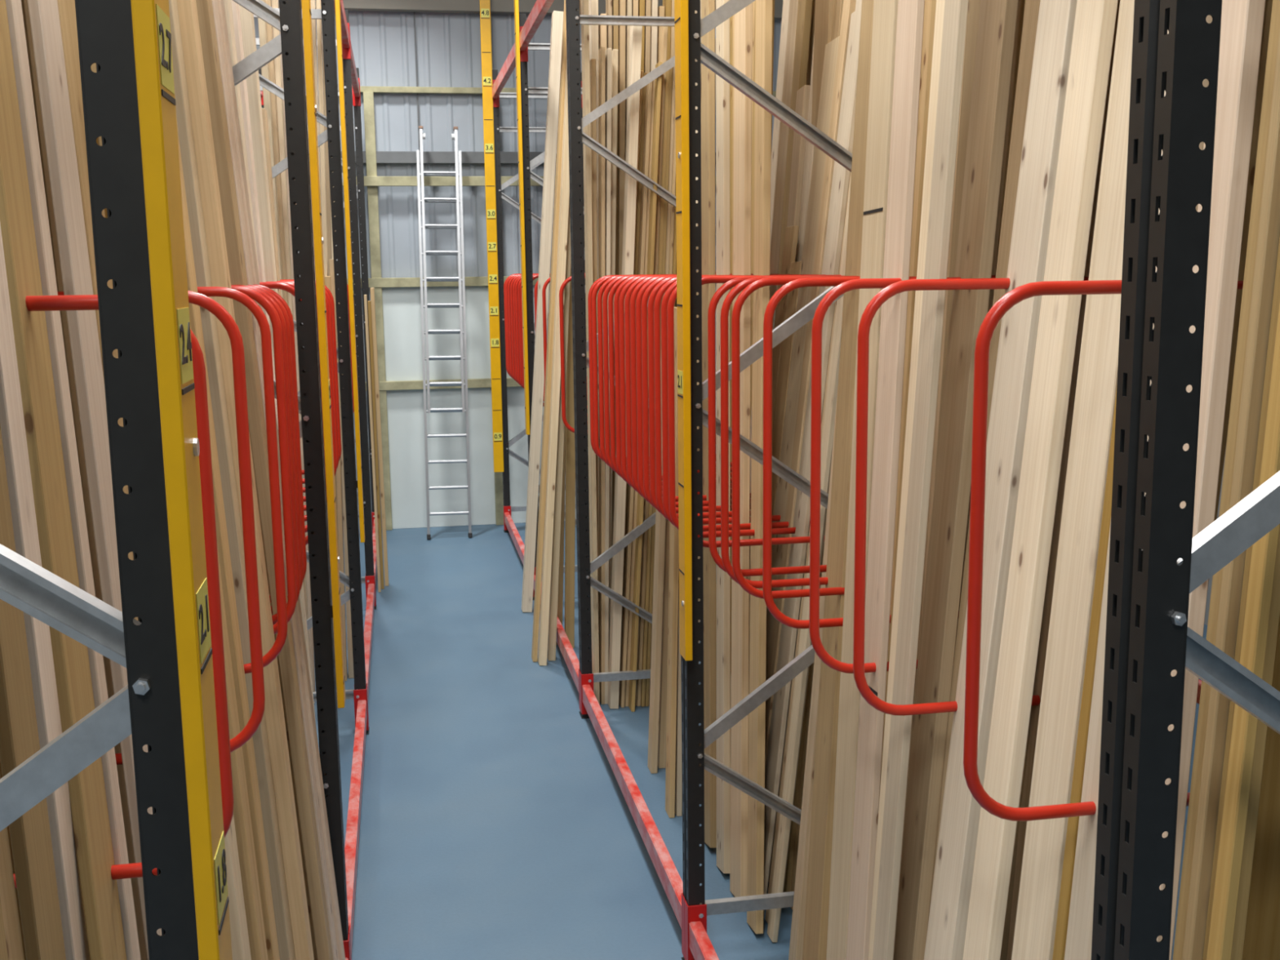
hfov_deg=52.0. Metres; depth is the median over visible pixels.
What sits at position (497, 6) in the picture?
trim
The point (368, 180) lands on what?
trim
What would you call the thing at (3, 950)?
board
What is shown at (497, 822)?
floor
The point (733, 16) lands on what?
board
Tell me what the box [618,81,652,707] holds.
board
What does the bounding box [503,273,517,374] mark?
hoop
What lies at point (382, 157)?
trim
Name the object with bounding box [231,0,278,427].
board
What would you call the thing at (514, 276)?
hoop
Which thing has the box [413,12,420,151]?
trim
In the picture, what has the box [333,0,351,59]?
beam
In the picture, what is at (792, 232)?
board
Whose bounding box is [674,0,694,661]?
strip
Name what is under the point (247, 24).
board
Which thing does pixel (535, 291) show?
hoop
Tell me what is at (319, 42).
board
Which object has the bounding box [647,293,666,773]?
board
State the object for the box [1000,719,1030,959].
board
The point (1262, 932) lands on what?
board
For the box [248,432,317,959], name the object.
board
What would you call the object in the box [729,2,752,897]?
board
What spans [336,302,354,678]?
board
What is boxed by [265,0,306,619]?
board
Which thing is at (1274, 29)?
board
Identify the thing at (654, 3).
board
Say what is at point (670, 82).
board
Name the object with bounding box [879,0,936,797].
board
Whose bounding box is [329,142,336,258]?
board
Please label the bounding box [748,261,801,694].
board
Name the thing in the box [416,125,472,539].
ladder
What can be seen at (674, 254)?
board
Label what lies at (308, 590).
board
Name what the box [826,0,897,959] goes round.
board
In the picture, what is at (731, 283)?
hoop
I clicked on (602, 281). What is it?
hoop
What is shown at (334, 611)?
strip
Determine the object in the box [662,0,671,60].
board
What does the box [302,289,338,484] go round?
hoop
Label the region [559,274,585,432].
hoop
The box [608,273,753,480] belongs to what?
hoop
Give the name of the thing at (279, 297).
hoop
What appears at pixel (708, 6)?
board
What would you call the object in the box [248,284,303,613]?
hoop
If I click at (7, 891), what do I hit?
board
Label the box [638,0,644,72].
board
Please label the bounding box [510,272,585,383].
hoop
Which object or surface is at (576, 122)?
frame
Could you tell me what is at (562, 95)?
board
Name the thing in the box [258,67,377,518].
frame
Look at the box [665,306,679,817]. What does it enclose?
board
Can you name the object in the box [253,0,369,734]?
frame
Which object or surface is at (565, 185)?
board
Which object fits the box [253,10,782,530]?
wall
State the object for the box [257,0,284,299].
board
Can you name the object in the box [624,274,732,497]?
hoop
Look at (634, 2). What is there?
board
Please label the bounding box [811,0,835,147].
board
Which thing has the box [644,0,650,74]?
board
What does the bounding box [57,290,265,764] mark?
hoop
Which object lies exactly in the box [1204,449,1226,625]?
wall
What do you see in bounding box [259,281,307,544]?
hoop
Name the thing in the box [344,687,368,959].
beam
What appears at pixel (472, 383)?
trim
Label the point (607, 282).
hoop
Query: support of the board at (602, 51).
on the floor
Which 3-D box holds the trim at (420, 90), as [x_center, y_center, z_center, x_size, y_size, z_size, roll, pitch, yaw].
[-1.685,-3.709,12.500,9.400,0.055,0.056,-2,9,-10]
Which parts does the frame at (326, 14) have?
post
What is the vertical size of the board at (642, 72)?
3.591 m
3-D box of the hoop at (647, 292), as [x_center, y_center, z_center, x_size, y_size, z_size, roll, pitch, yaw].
[0.432,-0.360,5.510,0.857,0.990,0.025,-2,9,-10]
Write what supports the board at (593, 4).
on the floor
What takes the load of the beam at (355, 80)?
attached to the frame at (368, 544)
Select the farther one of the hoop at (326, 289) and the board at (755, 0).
the hoop at (326, 289)
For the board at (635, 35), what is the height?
3.835 m
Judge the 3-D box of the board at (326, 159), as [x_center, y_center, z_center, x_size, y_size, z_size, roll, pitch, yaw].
[-1.929,-0.885,8.200,0.024,4.232,0.100,-1,9,-10]
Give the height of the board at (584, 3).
4.198 m
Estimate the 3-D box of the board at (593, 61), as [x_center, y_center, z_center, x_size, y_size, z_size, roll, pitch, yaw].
[-0.262,-0.513,7.543,0.026,3.663,0.100,-2,9,-10]
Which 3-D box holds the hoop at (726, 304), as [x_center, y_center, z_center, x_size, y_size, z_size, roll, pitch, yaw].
[0.676,-0.152,4.199,0.857,0.990,0.025,-2,9,-10]
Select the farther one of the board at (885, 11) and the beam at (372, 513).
the beam at (372, 513)
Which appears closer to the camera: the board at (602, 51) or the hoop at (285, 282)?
the hoop at (285, 282)
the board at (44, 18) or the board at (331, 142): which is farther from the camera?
the board at (331, 142)
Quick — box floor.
[313,520,1207,959]
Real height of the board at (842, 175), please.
3.860 m
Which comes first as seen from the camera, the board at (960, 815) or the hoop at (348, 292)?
the board at (960, 815)
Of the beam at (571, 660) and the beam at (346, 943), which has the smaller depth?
the beam at (346, 943)
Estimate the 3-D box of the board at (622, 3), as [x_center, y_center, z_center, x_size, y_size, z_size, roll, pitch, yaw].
[-0.116,-1.014,7.693,0.033,4.601,0.100,-1,9,-10]
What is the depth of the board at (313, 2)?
7.35 m
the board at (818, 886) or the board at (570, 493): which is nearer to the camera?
the board at (818, 886)
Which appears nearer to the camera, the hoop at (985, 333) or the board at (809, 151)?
the hoop at (985, 333)
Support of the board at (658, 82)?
on the floor
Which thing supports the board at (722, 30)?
on the floor
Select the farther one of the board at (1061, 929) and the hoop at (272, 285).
the hoop at (272, 285)
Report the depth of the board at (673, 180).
7.24 m
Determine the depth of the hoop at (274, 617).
3.76 m
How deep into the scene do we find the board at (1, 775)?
2.28 m
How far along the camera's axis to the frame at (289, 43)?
4.20 m
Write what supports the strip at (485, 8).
attached to the frame at (497, 129)
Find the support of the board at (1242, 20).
on the floor
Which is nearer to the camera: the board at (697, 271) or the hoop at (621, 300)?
the hoop at (621, 300)
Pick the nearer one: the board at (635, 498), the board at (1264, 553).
the board at (1264, 553)
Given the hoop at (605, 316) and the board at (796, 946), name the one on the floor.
the board at (796, 946)
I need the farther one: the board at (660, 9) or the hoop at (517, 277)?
the hoop at (517, 277)
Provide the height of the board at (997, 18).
4.080 m
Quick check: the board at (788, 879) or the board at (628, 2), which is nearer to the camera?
the board at (788, 879)
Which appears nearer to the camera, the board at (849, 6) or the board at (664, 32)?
the board at (849, 6)
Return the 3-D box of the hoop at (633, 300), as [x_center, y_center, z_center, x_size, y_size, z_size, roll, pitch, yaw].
[0.383,-0.402,5.772,0.857,0.990,0.025,-2,9,-10]
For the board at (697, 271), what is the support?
on the floor
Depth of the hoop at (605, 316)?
6.43 m
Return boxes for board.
[0,0,126,959]
[0,223,89,959]
[0,425,66,959]
[0,761,26,959]
[0,777,24,959]
[0,897,8,959]
[5,0,141,959]
[21,0,146,959]
[26,0,161,959]
[57,0,137,620]
[90,62,107,215]
[96,137,107,217]
[168,0,295,959]
[176,120,279,959]
[177,0,314,959]
[190,326,267,959]
[195,0,333,959]
[211,0,338,959]
[217,0,345,959]
[223,0,259,279]
[224,813,251,959]
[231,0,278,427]
[239,4,315,723]
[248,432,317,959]
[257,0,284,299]
[262,107,303,582]
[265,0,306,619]
[271,0,311,675]
[280,31,315,703]
[309,164,315,279]
[310,0,334,648]
[315,0,328,278]
[321,25,337,538]
[324,275,337,679]
[328,258,347,680]
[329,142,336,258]
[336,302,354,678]
[364,294,381,592]
[367,300,384,589]
[369,287,388,586]
[521,10,563,612]
[531,0,566,662]
[537,9,577,666]
[546,0,580,661]
[555,426,565,644]
[564,262,575,648]
[580,0,599,704]
[588,0,599,528]
[589,58,599,641]
[598,13,606,50]
[598,46,604,704]
[604,48,611,704]
[605,0,613,588]
[607,26,642,708]
[608,48,618,668]
[612,0,618,521]
[617,0,626,647]
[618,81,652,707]
[621,72,646,623]
[622,0,631,591]
[624,80,654,706]
[628,62,662,711]
[631,0,638,16]
[633,70,643,274]
[635,84,662,706]
[636,26,667,706]
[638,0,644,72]
[640,70,669,706]
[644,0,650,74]
[644,67,672,706]
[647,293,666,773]
[648,66,675,705]
[649,0,657,71]
[657,5,664,62]
[657,519,670,768]
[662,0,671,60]
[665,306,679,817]
[668,111,675,274]
[670,0,675,57]
[672,184,676,306]
[675,262,676,306]
[675,582,682,816]
[694,0,701,248]
[696,88,701,451]
[697,0,715,643]
[701,0,716,848]
[715,0,730,873]
[715,16,732,673]
[715,38,715,108]
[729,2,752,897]
[730,0,798,689]
[731,14,734,537]
[746,0,772,933]
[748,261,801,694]
[749,225,799,624]
[750,0,774,420]
[751,0,755,128]
[753,0,755,209]
[763,0,862,917]
[764,0,856,768]
[764,11,854,893]
[764,171,851,927]
[765,36,839,680]
[767,173,851,942]
[768,0,843,881]
[773,0,812,328]
[773,0,813,320]
[783,312,834,892]
[786,84,809,262]
[786,533,808,729]
[788,385,838,959]
[791,515,826,909]
[796,42,813,262]
[802,0,874,959]
[806,0,815,85]
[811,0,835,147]
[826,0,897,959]
[845,0,924,959]
[867,0,945,959]
[872,0,968,959]
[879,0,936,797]
[883,0,932,726]
[893,0,1018,959]
[914,8,968,693]
[924,0,1076,959]
[928,0,1040,920]
[933,0,981,488]
[952,0,1024,669]
[962,0,1118,959]
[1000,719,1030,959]
[1006,0,1119,959]
[1011,0,1134,959]
[1052,390,1116,959]
[1064,15,1212,959]
[1156,0,1265,959]
[1172,0,1279,959]
[1182,30,1279,959]
[1202,236,1279,959]
[1206,303,1279,959]
[1207,0,1272,588]
[1242,615,1279,959]
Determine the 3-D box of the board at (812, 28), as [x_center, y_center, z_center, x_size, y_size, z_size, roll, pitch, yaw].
[0.746,-0.462,5.892,0.076,4.061,0.738,1,9,9]
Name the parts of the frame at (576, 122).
post, foot plate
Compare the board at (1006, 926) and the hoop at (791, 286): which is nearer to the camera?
the board at (1006, 926)
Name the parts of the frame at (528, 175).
post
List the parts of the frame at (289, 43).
post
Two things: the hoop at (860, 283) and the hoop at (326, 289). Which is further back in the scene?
the hoop at (326, 289)
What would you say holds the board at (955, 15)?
on the floor
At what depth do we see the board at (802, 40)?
5.70 m
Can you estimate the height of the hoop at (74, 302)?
0.990 m
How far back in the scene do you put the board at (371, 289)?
10.47 m
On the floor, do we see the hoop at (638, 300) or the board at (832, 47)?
the board at (832, 47)
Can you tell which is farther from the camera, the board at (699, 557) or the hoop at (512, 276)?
the hoop at (512, 276)
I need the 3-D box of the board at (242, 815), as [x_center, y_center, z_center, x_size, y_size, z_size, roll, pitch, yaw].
[-1.042,-0.119,3.051,0.267,4.332,0.100,-2,9,-10]
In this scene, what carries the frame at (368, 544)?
on the floor
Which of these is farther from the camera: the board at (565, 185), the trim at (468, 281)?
the trim at (468, 281)
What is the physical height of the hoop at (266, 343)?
0.990 m
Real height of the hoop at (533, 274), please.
0.990 m
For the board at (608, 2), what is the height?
4.510 m
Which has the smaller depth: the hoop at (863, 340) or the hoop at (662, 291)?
the hoop at (863, 340)
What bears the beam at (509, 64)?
attached to the frame at (528, 175)
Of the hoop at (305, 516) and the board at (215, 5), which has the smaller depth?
the board at (215, 5)
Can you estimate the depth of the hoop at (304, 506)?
5.69 m
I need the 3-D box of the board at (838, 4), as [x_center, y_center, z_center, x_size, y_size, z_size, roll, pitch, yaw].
[0.669,-0.208,5.337,0.092,3.738,0.532,8,13,43]
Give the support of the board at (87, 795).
on the floor
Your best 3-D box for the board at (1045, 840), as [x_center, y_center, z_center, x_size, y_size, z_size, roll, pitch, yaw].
[0.898,0.050,2.611,0.525,4.089,0.150,-6,11,-30]
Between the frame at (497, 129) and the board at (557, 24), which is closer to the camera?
the board at (557, 24)
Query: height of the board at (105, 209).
4.216 m
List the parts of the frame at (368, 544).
post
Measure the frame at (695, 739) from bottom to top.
4.350 m
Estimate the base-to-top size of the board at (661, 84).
3.583 m
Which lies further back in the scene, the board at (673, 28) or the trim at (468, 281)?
the trim at (468, 281)
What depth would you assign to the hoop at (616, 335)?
6.10 m
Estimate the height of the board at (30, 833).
4.294 m
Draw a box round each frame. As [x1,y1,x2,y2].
[0,0,199,959]
[231,0,348,940]
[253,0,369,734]
[255,9,376,609]
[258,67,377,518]
[492,69,589,533]
[519,13,588,599]
[565,0,715,719]
[680,0,852,959]
[1091,0,1279,959]
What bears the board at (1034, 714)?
on the floor
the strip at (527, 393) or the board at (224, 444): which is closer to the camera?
the board at (224, 444)
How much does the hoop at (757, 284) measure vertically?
0.990 m
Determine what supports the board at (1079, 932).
on the floor
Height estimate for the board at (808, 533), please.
4.088 m
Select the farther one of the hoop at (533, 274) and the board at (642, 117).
the hoop at (533, 274)
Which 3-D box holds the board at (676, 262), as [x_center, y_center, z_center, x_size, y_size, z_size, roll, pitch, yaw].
[0.229,-0.886,7.436,0.196,4.422,0.100,-2,9,-10]
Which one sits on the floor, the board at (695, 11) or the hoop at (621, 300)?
the board at (695, 11)
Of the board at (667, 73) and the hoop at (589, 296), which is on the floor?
the board at (667, 73)
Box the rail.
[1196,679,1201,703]
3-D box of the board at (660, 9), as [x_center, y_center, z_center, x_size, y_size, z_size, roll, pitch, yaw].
[0.081,-0.724,7.796,0.033,3.992,0.100,-1,9,-10]
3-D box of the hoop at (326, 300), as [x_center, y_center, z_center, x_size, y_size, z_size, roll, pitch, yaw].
[-1.857,-0.418,6.053,0.857,0.990,0.025,-2,9,-10]
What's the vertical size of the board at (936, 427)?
4.602 m
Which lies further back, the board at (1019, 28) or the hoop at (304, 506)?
the hoop at (304, 506)
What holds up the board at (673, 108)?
on the floor
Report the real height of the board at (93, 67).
4.577 m
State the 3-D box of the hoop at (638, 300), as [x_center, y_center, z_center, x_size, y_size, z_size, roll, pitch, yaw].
[0.408,-0.380,5.636,0.857,0.990,0.025,-2,9,-10]
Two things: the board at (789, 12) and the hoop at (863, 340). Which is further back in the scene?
the board at (789, 12)
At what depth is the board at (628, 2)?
7.45 m
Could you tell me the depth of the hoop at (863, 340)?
2.90 m
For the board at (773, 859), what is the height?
3.869 m
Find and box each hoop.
[13,294,233,888]
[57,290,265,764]
[197,286,287,673]
[231,284,296,634]
[231,284,300,624]
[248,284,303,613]
[253,284,306,603]
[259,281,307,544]
[266,281,307,532]
[276,280,327,521]
[280,279,341,475]
[280,280,306,502]
[290,280,316,511]
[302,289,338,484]
[302,296,336,493]
[347,292,354,412]
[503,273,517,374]
[505,273,519,377]
[507,273,521,380]
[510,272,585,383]
[512,275,544,387]
[515,273,544,390]
[517,273,544,392]
[520,274,544,395]
[533,273,587,408]
[533,274,544,401]
[542,277,587,416]
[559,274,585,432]
[587,274,645,460]
[591,274,658,465]
[597,273,731,470]
[602,273,732,475]
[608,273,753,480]
[613,275,731,485]
[618,275,731,491]
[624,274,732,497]
[630,275,751,502]
[635,274,753,507]
[641,274,772,513]
[647,274,786,518]
[653,274,802,524]
[661,274,816,531]
[666,274,826,537]
[702,274,841,547]
[707,275,826,576]
[720,275,842,588]
[731,275,860,599]
[762,275,995,628]
[808,276,995,673]
[853,276,1088,715]
[963,280,1243,821]
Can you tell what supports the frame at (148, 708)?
on the floor
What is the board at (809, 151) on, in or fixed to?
on the floor
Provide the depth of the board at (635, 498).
7.49 m
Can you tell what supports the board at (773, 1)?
on the floor
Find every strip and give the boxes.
[130,0,232,959]
[301,0,345,708]
[334,0,364,542]
[479,0,503,472]
[514,0,531,435]
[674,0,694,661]
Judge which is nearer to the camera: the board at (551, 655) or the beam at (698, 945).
the beam at (698, 945)
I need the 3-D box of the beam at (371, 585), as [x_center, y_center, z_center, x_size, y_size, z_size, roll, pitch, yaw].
[-1.795,1.045,8.616,0.070,0.235,2.766,-2,9,-10]
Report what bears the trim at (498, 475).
attached to the wall at (448, 45)
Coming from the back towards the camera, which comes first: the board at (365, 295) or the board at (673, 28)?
the board at (365, 295)
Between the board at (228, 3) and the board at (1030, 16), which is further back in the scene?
the board at (228, 3)
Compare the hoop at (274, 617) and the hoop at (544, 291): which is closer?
the hoop at (274, 617)
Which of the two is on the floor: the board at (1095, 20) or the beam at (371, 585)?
the board at (1095, 20)
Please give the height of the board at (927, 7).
4.175 m
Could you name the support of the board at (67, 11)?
on the floor
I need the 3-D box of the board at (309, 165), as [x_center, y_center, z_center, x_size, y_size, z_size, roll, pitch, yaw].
[-1.793,-0.819,7.309,0.023,4.380,0.100,-2,9,-10]
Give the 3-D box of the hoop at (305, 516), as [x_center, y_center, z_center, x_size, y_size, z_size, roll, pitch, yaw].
[-1.720,-0.301,5.315,0.857,0.990,0.025,-2,9,-10]
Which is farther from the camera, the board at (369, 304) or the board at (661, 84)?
the board at (369, 304)
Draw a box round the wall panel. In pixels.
[382,284,777,528]
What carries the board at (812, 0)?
on the floor
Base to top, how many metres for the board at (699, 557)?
4.592 m
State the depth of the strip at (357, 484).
6.76 m
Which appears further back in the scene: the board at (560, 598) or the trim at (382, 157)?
the trim at (382, 157)
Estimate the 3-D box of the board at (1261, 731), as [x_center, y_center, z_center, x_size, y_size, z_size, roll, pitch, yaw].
[0.979,0.203,2.071,0.056,3.956,0.540,8,13,44]
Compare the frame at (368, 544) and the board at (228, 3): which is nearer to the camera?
the board at (228, 3)
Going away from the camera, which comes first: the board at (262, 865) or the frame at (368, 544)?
the board at (262, 865)
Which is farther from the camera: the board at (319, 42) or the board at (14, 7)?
the board at (319, 42)
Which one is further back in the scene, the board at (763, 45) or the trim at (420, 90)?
the trim at (420, 90)
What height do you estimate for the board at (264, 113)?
3.175 m
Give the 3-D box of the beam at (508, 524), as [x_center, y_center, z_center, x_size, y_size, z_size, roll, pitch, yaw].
[-1.052,0.571,11.499,0.070,0.235,2.706,-2,9,-10]
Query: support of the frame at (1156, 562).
on the floor
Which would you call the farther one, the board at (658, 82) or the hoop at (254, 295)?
the board at (658, 82)
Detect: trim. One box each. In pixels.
[264,0,782,20]
[308,151,715,164]
[342,176,715,186]
[346,275,537,288]
[360,85,776,97]
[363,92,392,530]
[365,377,521,391]
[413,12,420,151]
[490,15,503,524]
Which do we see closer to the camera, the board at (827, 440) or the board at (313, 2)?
the board at (827, 440)
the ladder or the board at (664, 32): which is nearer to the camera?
the board at (664, 32)
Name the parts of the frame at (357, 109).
post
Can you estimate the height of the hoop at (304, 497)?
0.990 m
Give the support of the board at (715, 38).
on the floor
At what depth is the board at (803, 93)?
5.57 m
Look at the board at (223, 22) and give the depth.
4.15 m
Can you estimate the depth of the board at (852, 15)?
5.09 m
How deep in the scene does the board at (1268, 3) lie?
2.32 m
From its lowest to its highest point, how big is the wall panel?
2.400 m
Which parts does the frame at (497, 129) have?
post, post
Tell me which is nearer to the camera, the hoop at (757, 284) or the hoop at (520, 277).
the hoop at (757, 284)
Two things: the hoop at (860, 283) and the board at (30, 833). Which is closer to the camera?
the board at (30, 833)
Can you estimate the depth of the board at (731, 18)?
6.79 m
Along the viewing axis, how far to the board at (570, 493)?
8.69 m
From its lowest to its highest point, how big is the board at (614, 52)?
3.717 m
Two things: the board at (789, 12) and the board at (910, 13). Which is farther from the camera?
the board at (789, 12)
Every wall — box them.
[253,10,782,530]
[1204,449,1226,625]
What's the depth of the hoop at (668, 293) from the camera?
5.04 m
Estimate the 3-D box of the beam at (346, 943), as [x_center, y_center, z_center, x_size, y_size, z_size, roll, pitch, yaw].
[-0.787,1.903,3.200,0.070,0.235,2.796,-2,9,-10]
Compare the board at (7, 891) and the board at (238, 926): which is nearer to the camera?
the board at (7, 891)
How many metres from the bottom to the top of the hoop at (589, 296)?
0.990 m
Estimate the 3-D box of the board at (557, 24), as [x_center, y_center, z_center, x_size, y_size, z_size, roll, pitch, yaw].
[-0.713,-1.150,9.516,0.404,4.305,0.100,-2,9,-10]
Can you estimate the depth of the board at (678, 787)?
6.05 m
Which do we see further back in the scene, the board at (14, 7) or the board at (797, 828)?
the board at (797, 828)
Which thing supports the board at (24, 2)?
on the floor
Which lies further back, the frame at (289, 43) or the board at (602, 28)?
the board at (602, 28)
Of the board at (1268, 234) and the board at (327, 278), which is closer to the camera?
the board at (1268, 234)
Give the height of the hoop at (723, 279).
0.990 m
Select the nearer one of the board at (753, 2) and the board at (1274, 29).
the board at (1274, 29)
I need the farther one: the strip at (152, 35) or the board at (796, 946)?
the board at (796, 946)
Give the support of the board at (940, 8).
on the floor
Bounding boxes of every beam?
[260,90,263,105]
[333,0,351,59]
[342,933,351,959]
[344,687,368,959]
[349,26,360,106]
[364,574,376,724]
[371,511,378,600]
[492,42,515,106]
[503,506,524,564]
[519,0,554,62]
[533,567,580,710]
[579,671,684,958]
[684,900,719,959]
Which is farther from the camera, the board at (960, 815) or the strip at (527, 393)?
the strip at (527, 393)
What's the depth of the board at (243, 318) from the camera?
3.77 m
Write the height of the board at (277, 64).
4.206 m
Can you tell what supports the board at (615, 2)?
on the floor
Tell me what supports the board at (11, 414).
on the floor
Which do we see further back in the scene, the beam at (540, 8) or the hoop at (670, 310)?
the beam at (540, 8)
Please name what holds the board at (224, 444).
on the floor
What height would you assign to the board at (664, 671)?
2.301 m
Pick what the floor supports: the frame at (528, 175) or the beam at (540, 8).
the frame at (528, 175)
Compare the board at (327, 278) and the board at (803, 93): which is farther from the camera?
the board at (327, 278)
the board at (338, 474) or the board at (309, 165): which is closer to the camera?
the board at (309, 165)
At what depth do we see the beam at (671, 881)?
5.79 m
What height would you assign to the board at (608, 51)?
3.707 m
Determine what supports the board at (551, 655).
on the floor
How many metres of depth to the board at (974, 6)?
3.40 m

